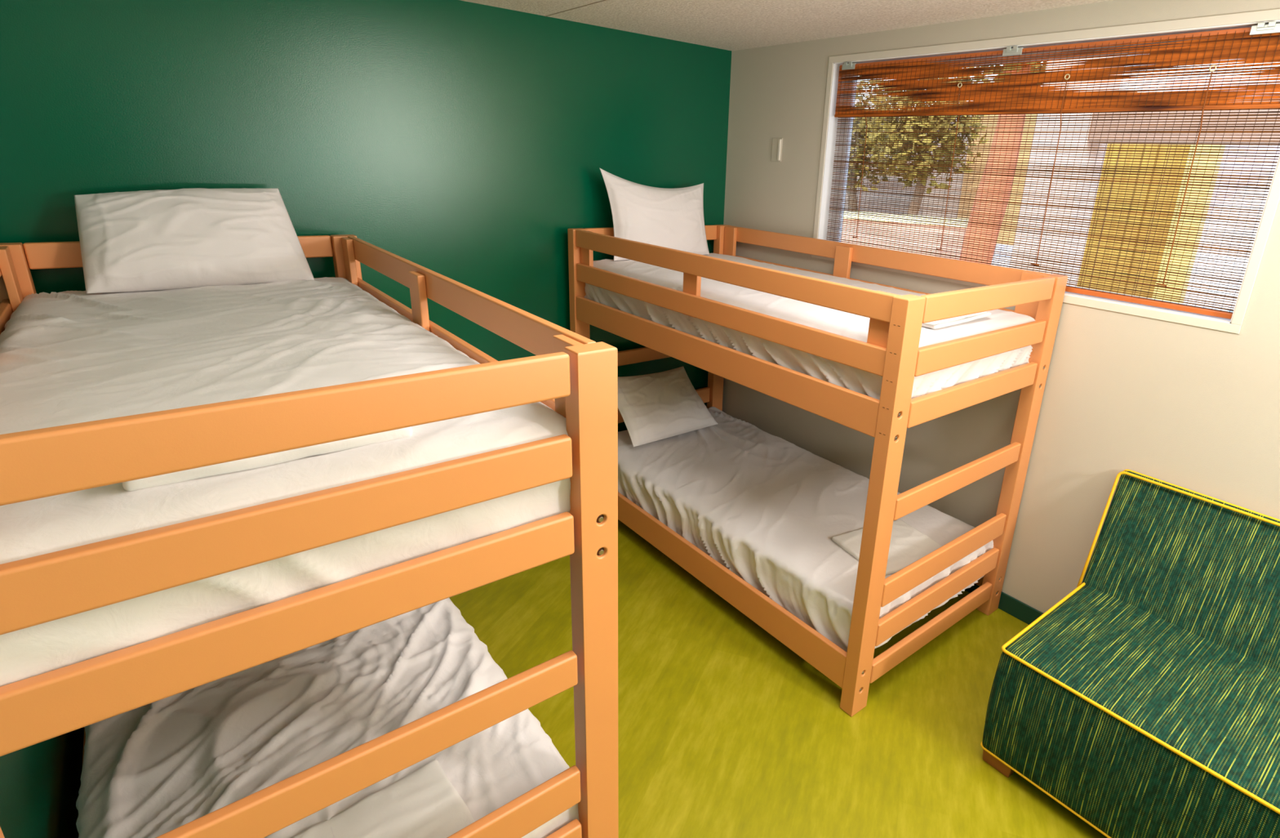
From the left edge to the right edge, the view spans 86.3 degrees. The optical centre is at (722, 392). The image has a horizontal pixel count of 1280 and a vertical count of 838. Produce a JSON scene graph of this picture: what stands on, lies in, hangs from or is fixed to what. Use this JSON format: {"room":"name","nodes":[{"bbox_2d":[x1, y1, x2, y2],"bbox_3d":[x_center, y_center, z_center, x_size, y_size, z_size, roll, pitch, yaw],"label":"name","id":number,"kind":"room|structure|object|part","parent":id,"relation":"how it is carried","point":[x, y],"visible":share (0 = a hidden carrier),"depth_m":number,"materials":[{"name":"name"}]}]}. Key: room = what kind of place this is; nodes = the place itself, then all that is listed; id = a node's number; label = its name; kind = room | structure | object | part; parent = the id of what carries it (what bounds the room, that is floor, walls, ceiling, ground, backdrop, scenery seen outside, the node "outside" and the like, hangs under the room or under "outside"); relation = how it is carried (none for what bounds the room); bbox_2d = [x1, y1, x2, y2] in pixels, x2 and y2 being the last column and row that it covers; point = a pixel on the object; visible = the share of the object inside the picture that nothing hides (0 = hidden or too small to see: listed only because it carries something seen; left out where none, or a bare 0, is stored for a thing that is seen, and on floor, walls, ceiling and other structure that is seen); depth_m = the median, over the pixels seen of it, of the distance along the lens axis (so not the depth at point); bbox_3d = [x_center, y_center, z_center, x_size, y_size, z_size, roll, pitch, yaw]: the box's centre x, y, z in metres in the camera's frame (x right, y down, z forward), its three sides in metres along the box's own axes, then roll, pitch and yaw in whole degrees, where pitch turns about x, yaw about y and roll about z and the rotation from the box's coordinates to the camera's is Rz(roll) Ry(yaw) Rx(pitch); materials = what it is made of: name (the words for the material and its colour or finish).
{"room":"dormitory","nodes":[
{"label":"dormitory","id":0,"kind":"room"},
{"bbox_2d":[0,726,84,837],"bbox_3d":[-0.492,0.656,0.015,0.150,2.519,6.300,-13,24,-38],"label":"wall","id":1,"kind":"structure","parent":0,"point":[40,783],"depth_m":1.62,"materials":[{"name":"green paint"}]},
{"bbox_2d":[0,0,731,431],"bbox_3d":[-1.275,-0.521,3.363,3.500,2.519,0.150,-13,24,-38],"label":"wall","id":2,"kind":"structure","parent":0,"point":[461,141],"depth_m":2.87,"materials":[{"name":"green paint"}]},
{"bbox_2d":[545,0,605,16],"bbox_3d":[0.002,-1.407,2.244,0.006,0.002,2.600,-13,24,-38],"label":"trim","id":3,"kind":"structure","parent":2,"relation":"attached to","point":[602,0],"depth_m":2.96,"materials":[{"name":"beige"}]},
{"bbox_2d":[449,519,1106,837],"bbox_3d":[0.728,1.617,1.476,3.500,0.120,6.600,-13,24,-38],"label":"floor","id":4,"kind":"structure","parent":0,"point":[725,730],"depth_m":2.46,"materials":[{"name":"yellow carpet"}]},
{"bbox_2d":[0,234,618,837],"bbox_3d":[-1.318,0.451,1.996,1.069,1.553,2.070,-13,24,-38],"label":"bunk bed","id":5,"kind":"object","parent":4,"relation":"on","point":[574,375],"visible":0.47,"depth_m":1.15,"materials":[{"name":"brown wood"}]},
{"bbox_3d":[-1.046,0.813,0.973,0.088,1.553,0.058,-13,24,-38],"label":"leg","id":6,"kind":"part","parent":5,"relation":"part of","materials":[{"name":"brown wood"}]},
{"bbox_3d":[-1.681,0.007,1.499,0.025,0.088,1.954,-13,24,-38],"label":"guard rail","id":7,"kind":"part","parent":5,"relation":"part of","materials":[{"name":"brown wood"}]},
{"bbox_3d":[-2.339,0.258,2.412,0.088,1.553,0.058,-13,24,-38],"label":"leg","id":8,"kind":"part","parent":5,"relation":"part of","materials":[{"name":"brown wood"}]},
{"bbox_3d":[-1.743,1.128,1.876,0.025,0.146,1.954,-13,24,-38],"label":"rail","id":9,"kind":"part","parent":5,"relation":"part of","materials":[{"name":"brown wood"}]},
{"bbox_3d":[-1.937,-0.523,2.489,0.888,0.085,0.028,-13,24,-38],"label":"rail","id":10,"kind":"part","parent":5,"relation":"part of","materials":[{"name":"brown wood"}]},
{"bbox_2d":[0,276,570,686],"bbox_3d":[-1.295,-0.043,1.827,0.992,0.260,2.015,-13,24,-38],"label":"mattress","id":11,"kind":"object","parent":5,"relation":"on","point":[67,357],"visible":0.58,"depth_m":1.34,"materials":[{"name":"white fabric"}]},
{"bbox_2d":[74,187,314,293],"bbox_3d":[-1.853,-0.547,2.395,0.646,0.335,0.267,-13,24,-38],"label":"pillow","id":12,"kind":"object","parent":11,"relation":"on","point":[157,239],"visible":1,"depth_m":2.31,"materials":[{"name":"white fabric"}]},
{"bbox_2d":[122,426,412,490],"bbox_3d":[-0.757,0.077,1.150,0.408,0.058,0.118,-12,24,-38],"label":"linens","id":13,"kind":"object","parent":11,"relation":"on","point":[262,460],"visible":0.13,"depth_m":1.10,"materials":[{"name":"white fabric"}]},
{"bbox_3d":[-0.629,0.037,1.033,0.865,0.085,0.028,-13,24,-38],"label":"rail","id":14,"kind":"part","parent":5,"relation":"part of","materials":[{"name":"brown wood"}]},
{"bbox_3d":[-0.637,0.200,1.088,0.865,0.088,0.028,-13,24,-38],"label":"rail","id":15,"kind":"part","parent":5,"relation":"part of","materials":[{"name":"brown wood"}]},
{"bbox_3d":[-0.645,0.364,1.144,0.865,0.092,0.028,-13,24,-38],"label":"rail","id":16,"kind":"part","parent":5,"relation":"part of","materials":[{"name":"brown wood"}]},
{"bbox_2d":[75,597,578,837],"bbox_3d":[-1.346,0.888,2.142,1.003,0.292,2.021,-13,24,-38],"label":"mattress","id":17,"kind":"object","parent":5,"relation":"on","point":[152,770],"visible":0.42,"depth_m":1.79,"materials":[{"name":"white fabric"}]},
{"bbox_2d":[291,759,475,837],"bbox_3d":[-0.862,1.025,1.463,0.582,0.022,0.240,-14,25,-41],"label":"linens","id":18,"kind":"object","parent":17,"relation":"on","point":[424,802],"visible":0.98,"depth_m":1.58,"materials":[{"name":"white fabric"}]},
{"bbox_3d":[-1.590,0.090,3.020,0.088,1.553,0.058,-13,24,-38],"label":"leg","id":19,"kind":"part","parent":5,"relation":"part of","materials":[{"name":"brown wood"}]},
{"bbox_3d":[-0.662,0.690,1.254,0.865,0.082,0.028,-13,24,-38],"label":"rail","id":20,"kind":"part","parent":5,"relation":"part of","materials":[{"name":"brown wood"}]},
{"bbox_3d":[-0.901,-0.169,2.132,0.025,0.088,1.954,-13,24,-38],"label":"guard rail","id":21,"kind":"part","parent":5,"relation":"part of","materials":[{"name":"brown wood"}]},
{"bbox_3d":[-0.893,-0.331,2.077,0.025,0.085,1.954,-13,24,-38],"label":"guard rail","id":22,"kind":"part","parent":5,"relation":"part of","materials":[{"name":"brown wood"}]},
{"bbox_3d":[-0.678,1.014,1.365,0.865,0.098,0.028,-13,24,-38],"label":"rail","id":23,"kind":"part","parent":5,"relation":"part of","materials":[{"name":"brown wood"}]},
{"bbox_3d":[-0.687,1.176,1.419,0.865,0.096,0.028,-13,24,-38],"label":"rail","id":24,"kind":"part","parent":5,"relation":"part of","materials":[{"name":"brown wood"}]},
{"bbox_3d":[-0.297,0.644,1.581,0.088,1.553,0.058,-13,24,-38],"label":"leg","id":25,"kind":"part","parent":5,"relation":"part of","materials":[{"name":"brown wood"}]},
{"bbox_2d":[567,224,1067,716],"bbox_3d":[0.245,0.083,3.313,1.069,1.553,2.070,-13,24,-39],"label":"bunk bed","id":26,"kind":"object","parent":4,"relation":"on","point":[891,351],"visible":0.73,"depth_m":2.61,"materials":[{"name":"brown wood"}]},
{"bbox_3d":[-0.779,-0.107,3.721,0.088,1.553,0.058,-13,24,-39],"label":"leg","id":27,"kind":"part","parent":26,"relation":"part of","materials":[{"name":"brown wood"}]},
{"bbox_3d":[-0.413,-0.237,4.022,0.888,0.082,0.028,-13,24,-39],"label":"rail","id":28,"kind":"part","parent":26,"relation":"part of","materials":[{"name":"brown wood"}]},
{"bbox_3d":[-0.380,-0.890,3.800,0.888,0.085,0.028,-13,24,-39],"label":"rail","id":29,"kind":"part","parent":26,"relation":"part of","materials":[{"name":"brown wood"}]},
{"bbox_3d":[-0.429,0.086,4.132,0.888,0.098,0.028,-13,24,-39],"label":"rail","id":30,"kind":"part","parent":26,"relation":"part of","materials":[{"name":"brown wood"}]},
{"bbox_3d":[-0.035,-0.278,4.335,0.088,1.553,0.058,-13,24,-39],"label":"leg","id":31,"kind":"part","parent":26,"relation":"part of","materials":[{"name":"brown wood"}]},
{"bbox_3d":[-0.129,-0.181,2.869,0.025,0.123,1.954,-13,24,-39],"label":"rail","id":32,"kind":"part","parent":26,"relation":"part of","materials":[{"name":"brown wood"}]},
{"bbox_3d":[-0.115,-0.360,2.813,0.025,0.088,1.954,-13,24,-39],"label":"guard rail","id":33,"kind":"part","parent":26,"relation":"part of","materials":[{"name":"brown wood"}]},
{"bbox_3d":[-0.177,0.761,3.189,0.025,0.146,1.954,-13,24,-39],"label":"rail","id":34,"kind":"part","parent":26,"relation":"part of","materials":[{"name":"brown wood"}]},
{"bbox_3d":[-0.107,-0.522,2.758,0.025,0.085,1.954,-13,24,-39],"label":"guard rail","id":35,"kind":"part","parent":26,"relation":"part of","materials":[{"name":"brown wood"}]},
{"bbox_2d":[617,406,993,651],"bbox_3d":[0.220,0.528,3.464,1.000,0.272,2.025,-13,24,-39],"label":"mattress","id":36,"kind":"object","parent":26,"relation":"on","point":[766,508],"visible":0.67,"depth_m":3.16,"materials":[{"name":"white fabric"}]},
{"bbox_2d":[617,365,718,446],"bbox_3d":[-0.341,0.056,3.836,0.640,0.336,0.296,-13,24,-38],"label":"pillow","id":37,"kind":"object","parent":36,"relation":"on","point":[658,406],"visible":0.94,"depth_m":3.76,"materials":[{"name":"white fabric"}]},
{"bbox_2d":[831,519,942,574],"bbox_3d":[0.706,0.642,2.847,0.393,0.027,0.313,-7,21,-28],"label":"linens","id":38,"kind":"object","parent":36,"relation":"on","point":[908,544],"visible":0.56,"depth_m":2.84,"materials":[{"name":"white fabric"}]},
{"bbox_2d":[584,253,1035,399],"bbox_3d":[0.268,-0.404,3.148,0.997,0.242,2.024,-13,24,-39],"label":"mattress","id":39,"kind":"object","parent":26,"relation":"on","point":[843,323],"visible":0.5,"depth_m":2.61,"materials":[{"name":"white fabric"}]},
{"bbox_2d":[599,167,709,260],"bbox_3d":[-0.337,-0.966,3.668,0.680,0.455,0.190,-13,24,-38],"label":"pillow","id":40,"kind":"object","parent":39,"relation":"on","point":[673,218],"visible":0.88,"depth_m":3.60,"materials":[{"name":"white fabric"}]},
{"bbox_2d":[921,311,991,328],"bbox_3d":[0.817,-0.293,2.491,0.423,0.046,0.165,-14,25,-41],"label":"linens","id":41,"kind":"object","parent":39,"relation":"on","point":[952,321],"visible":0.22,"depth_m":2.40,"materials":[{"name":"white fabric"}]},
{"bbox_3d":[0.660,-0.538,3.452,0.025,0.088,1.954,-13,24,-39],"label":"guard rail","id":42,"kind":"part","parent":26,"relation":"part of","materials":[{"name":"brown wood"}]},
{"bbox_3d":[0.526,0.444,2.292,0.088,1.553,0.058,-13,24,-39],"label":"leg","id":43,"kind":"part","parent":26,"relation":"part of","materials":[{"name":"brown wood"}]},
{"bbox_3d":[0.668,-0.700,3.397,0.025,0.085,1.954,-13,24,-39],"label":"guard rail","id":44,"kind":"part","parent":26,"relation":"part of","materials":[{"name":"brown wood"}]},
{"bbox_3d":[0.875,0.970,2.797,0.865,0.085,0.028,-13,24,-39],"label":"rail","id":45,"kind":"part","parent":26,"relation":"part of","materials":[{"name":"brown wood"}]},
{"bbox_3d":[0.883,0.807,2.741,0.865,0.096,0.028,-13,24,-39],"label":"rail","id":46,"kind":"part","parent":26,"relation":"part of","materials":[{"name":"brown wood"}]},
{"bbox_3d":[0.891,0.645,2.686,0.865,0.098,0.028,-13,24,-39],"label":"rail","id":47,"kind":"part","parent":26,"relation":"part of","materials":[{"name":"brown wood"}]},
{"bbox_3d":[0.908,0.321,2.576,0.865,0.082,0.028,-13,24,-39],"label":"rail","id":48,"kind":"part","parent":26,"relation":"part of","materials":[{"name":"brown wood"}]},
{"bbox_3d":[0.924,-0.005,2.466,0.865,0.092,0.028,-13,24,-39],"label":"rail","id":49,"kind":"part","parent":26,"relation":"part of","materials":[{"name":"brown wood"}]},
{"bbox_3d":[0.608,0.581,3.836,0.025,0.146,1.954,-13,24,-39],"label":"rail","id":50,"kind":"part","parent":26,"relation":"part of","materials":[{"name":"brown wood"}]},
{"bbox_3d":[0.932,-0.170,2.410,0.865,0.088,0.028,-13,24,-39],"label":"rail","id":51,"kind":"part","parent":26,"relation":"part of","materials":[{"name":"brown wood"}]},
{"bbox_3d":[0.941,-0.332,2.355,0.865,0.085,0.028,-13,24,-39],"label":"rail","id":52,"kind":"part","parent":26,"relation":"part of","materials":[{"name":"brown wood"}]},
{"bbox_3d":[1.270,0.274,2.906,0.088,1.553,0.058,-13,24,-39],"label":"leg","id":53,"kind":"part","parent":26,"relation":"part of","materials":[{"name":"brown wood"}]},
{"bbox_2d":[980,469,1279,837],"bbox_3d":[1.700,0.987,1.938,0.875,0.867,1.562,-13,24,-38],"label":"loveseat","id":54,"kind":"object","parent":4,"relation":"on","point":[1144,702],"visible":1,"depth_m":2.15,"materials":[{"name":"green fabric"}]},
{"bbox_3d":[1.647,1.163,1.933,0.729,0.412,1.527,-13,24,-38],"label":"seat","id":55,"kind":"part","parent":54,"relation":"part of","materials":[{"name":"green fabric"}]},
{"bbox_3d":[1.926,0.800,2.063,0.309,0.562,1.556,-13,24,-38],"label":"backrest","id":56,"kind":"part","parent":54,"relation":"part of","materials":[{"name":"green fabric"}]},
{"bbox_2d":[462,0,1111,50],"bbox_3d":[0.854,-0.879,0.628,3.500,0.120,6.600,-13,24,-38],"label":"ceiling","id":57,"kind":"structure","parent":0,"point":[726,24],"depth_m":2.93,"materials":[{"name":"white paint"}]},
{"bbox_2d":[722,0,1279,613],"bbox_3d":[2.071,0.082,2.086,0.160,2.519,6.300,-13,24,-38],"label":"wall","id":58,"kind":"structure","parent":0,"point":[1195,408],"depth_m":2.81,"materials":[{"name":"beige paint"}]},
{"bbox_2d":[771,137,782,161],"bbox_3d":[0.297,-1.345,3.747,0.013,0.122,0.076,-13,24,-38],"label":"light switch","id":59,"kind":"object","parent":58,"relation":"attached to","point":[776,152],"visible":1,"depth_m":3.74,"materials":[{"name":"beige plastic"}]},
{"bbox_2d":[964,583,1043,624],"bbox_3d":[1.950,1.248,2.421,0.010,0.088,6.290,-13,24,-38],"label":"baseboard","id":60,"kind":"structure","parent":58,"relation":"attached to","point":[1009,604],"depth_m":3.09,"materials":[{"name":"teal"}]},
{"bbox_2d":[811,8,1279,333],"bbox_3d":[1.197,-0.950,2.877,0.166,0.988,1.962,-13,24,-38],"label":"window","id":61,"kind":"structure","parent":58,"relation":"in","point":[1233,325],"depth_m":2.59,"materials":[{"name":"beige paint"}]},
{"bbox_2d":[826,21,1279,319],"bbox_3d":[1.159,-0.938,2.827,0.050,0.914,1.864,-13,24,-38],"label":"bamboo blind","id":62,"kind":"object","parent":61,"relation":"attached to","point":[1016,93],"visible":0.98,"depth_m":2.59,"materials":[{"name":"brown wood"}]},
{"bbox_3d":[0.687,-1.068,3.371,0.026,0.585,0.034,-13,24,-38],"label":"lift cord","id":63,"kind":"part","parent":62,"relation":"part of","materials":[{"name":"brown fabric"}]},
{"bbox_3d":[1.006,-0.979,3.001,0.026,0.688,0.034,-13,24,-38],"label":"lift cord","id":64,"kind":"part","parent":62,"relation":"part of","materials":[{"name":"brown fabric"}]},
{"bbox_3d":[1.186,-1.358,2.690,0.034,0.014,1.858,-13,24,-38],"label":"head rail","id":65,"kind":"part","parent":62,"relation":"part of","materials":[{"name":"brown wood"}]},
{"bbox_3d":[1.296,-0.856,2.675,0.026,0.700,0.034,-13,24,-38],"label":"lift cord","id":66,"kind":"part","parent":62,"relation":"part of","materials":[{"name":"brown fabric"}]},
{"bbox_3d":[1.600,-0.722,2.337,0.026,0.707,0.034,-13,24,-38],"label":"lift cord","id":67,"kind":"part","parent":62,"relation":"part of","materials":[{"name":"brown plastic"}]},
{"label":"outside","id":68,"kind":"structure","parent":0,"visible":0},
{"bbox_3d":[7.777,-1.692,12.298,21.840,0.100,30.000,-13,24,-38],"label":"ground","id":69,"kind":"structure","parent":68,"visible":0},
{"bbox_2d":[846,79,917,211],"bbox_3d":[3.279,-5.561,16.370,2.246,4.226,3.218,-13,24,-38],"label":"tree","id":70,"kind":"object","parent":69,"relation":"on","point":[855,133],"visible":0.16,"depth_m":15.99,"materials":[{"name":"green plant"}]},
{"bbox_2d":[840,210,968,259],"bbox_3d":[2.424,-2.474,11.700,4.220,1.250,0.320,9,20,16],"label":"wall","id":71,"kind":"structure","parent":69,"relation":"on","point":[853,216],"depth_m":11.29,"materials":[{"name":"ceramic"}]},
{"bbox_2d":[844,115,971,217],"bbox_3d":[5.486,-5.569,17.968,1.000,3.370,12.800,-13,24,-38],"label":"building","id":72,"kind":"structure","parent":69,"relation":"on","point":[934,191],"depth_m":17.92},
{"bbox_2d":[864,66,988,215],"bbox_3d":[3.661,-4.194,12.714,1.998,3.986,2.306,-13,24,-38],"label":"tree","id":73,"kind":"object","parent":69,"relation":"on","point":[871,126],"visible":0.3,"depth_m":12.28,"materials":[{"name":"green plant"}]},
{"bbox_2d":[947,61,1047,264],"bbox_3d":[3.264,-2.853,7.807,2.130,4.619,2.129,-13,24,-38],"label":"pillar","id":74,"kind":"structure","parent":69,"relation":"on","point":[1000,129],"depth_m":7.81,"materials":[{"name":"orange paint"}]},
{"bbox_2d":[991,243,1013,266],"bbox_3d":[3.809,-1.459,9.230,0.540,1.050,0.640,-13,24,-38],"label":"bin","id":75,"kind":"object","parent":69,"relation":"on","point":[998,243],"visible":0.09,"depth_m":8.92,"materials":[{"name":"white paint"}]},
{"bbox_3d":[3.832,-1.909,9.077,0.540,0.098,0.640,-13,24,-38],"label":"bin lid","id":76,"kind":"part","parent":75,"relation":"part of","materials":[{"name":"white paint"}]},
{"bbox_2d":[957,91,1137,282],"bbox_3d":[6.295,-3.991,13.367,1.000,3.420,2.900,-13,24,-38],"label":"building","id":77,"kind":"structure","parent":69,"relation":"on","point":[986,138],"depth_m":13.49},
{"bbox_2d":[1009,55,1123,286],"bbox_3d":[2.080,-0.875,4.345,0.300,2.920,0.328,-13,24,-38],"label":"porch column","id":78,"kind":"structure","parent":69,"relation":"on","point":[1038,153],"depth_m":4.11,"materials":[{"name":"beige paint"}]},
{"bbox_2d":[1088,98,1279,145],"bbox_3d":[3.817,-0.873,2.132,0.220,0.215,5.055,-13,24,-38],"label":"beam","id":79,"kind":"structure","parent":78,"relation":"attached to","point":[1250,110],"depth_m":3.53,"materials":[{"name":"beige paint"}]},
{"bbox_2d":[1076,143,1225,303],"bbox_3d":[3.086,-0.834,5.307,0.120,2.320,0.920,-13,24,-38],"label":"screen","id":80,"kind":"object","parent":69,"relation":"on","point":[1166,147],"visible":0.09,"depth_m":5.04,"materials":[{"name":"yellow paint"}]},
{"bbox_3d":[3.324,-0.732,5.042,0.120,2.320,0.180,-13,24,-38],"label":"post","id":81,"kind":"part","parent":80,"relation":"part of","materials":[{"name":"yellow paint"}]},
{"bbox_2d":[1168,74,1279,213],"bbox_3d":[11.232,-2.212,8.557,1.000,3.620,10.500,-13,24,-38],"label":"building","id":82,"kind":"structure","parent":69,"relation":"on","point":[1274,148],"depth_m":10.91,"materials":[{"name":"grey"}]},
{"bbox_2d":[1182,172,1274,311],"bbox_3d":[7.011,-0.975,6.621,1.890,2.120,4.650,-13,24,-38],"label":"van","id":83,"kind":"object","parent":69,"relation":"on","point":[1238,191],"visible":0.09,"depth_m":7.21,"materials":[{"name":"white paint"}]}
]}

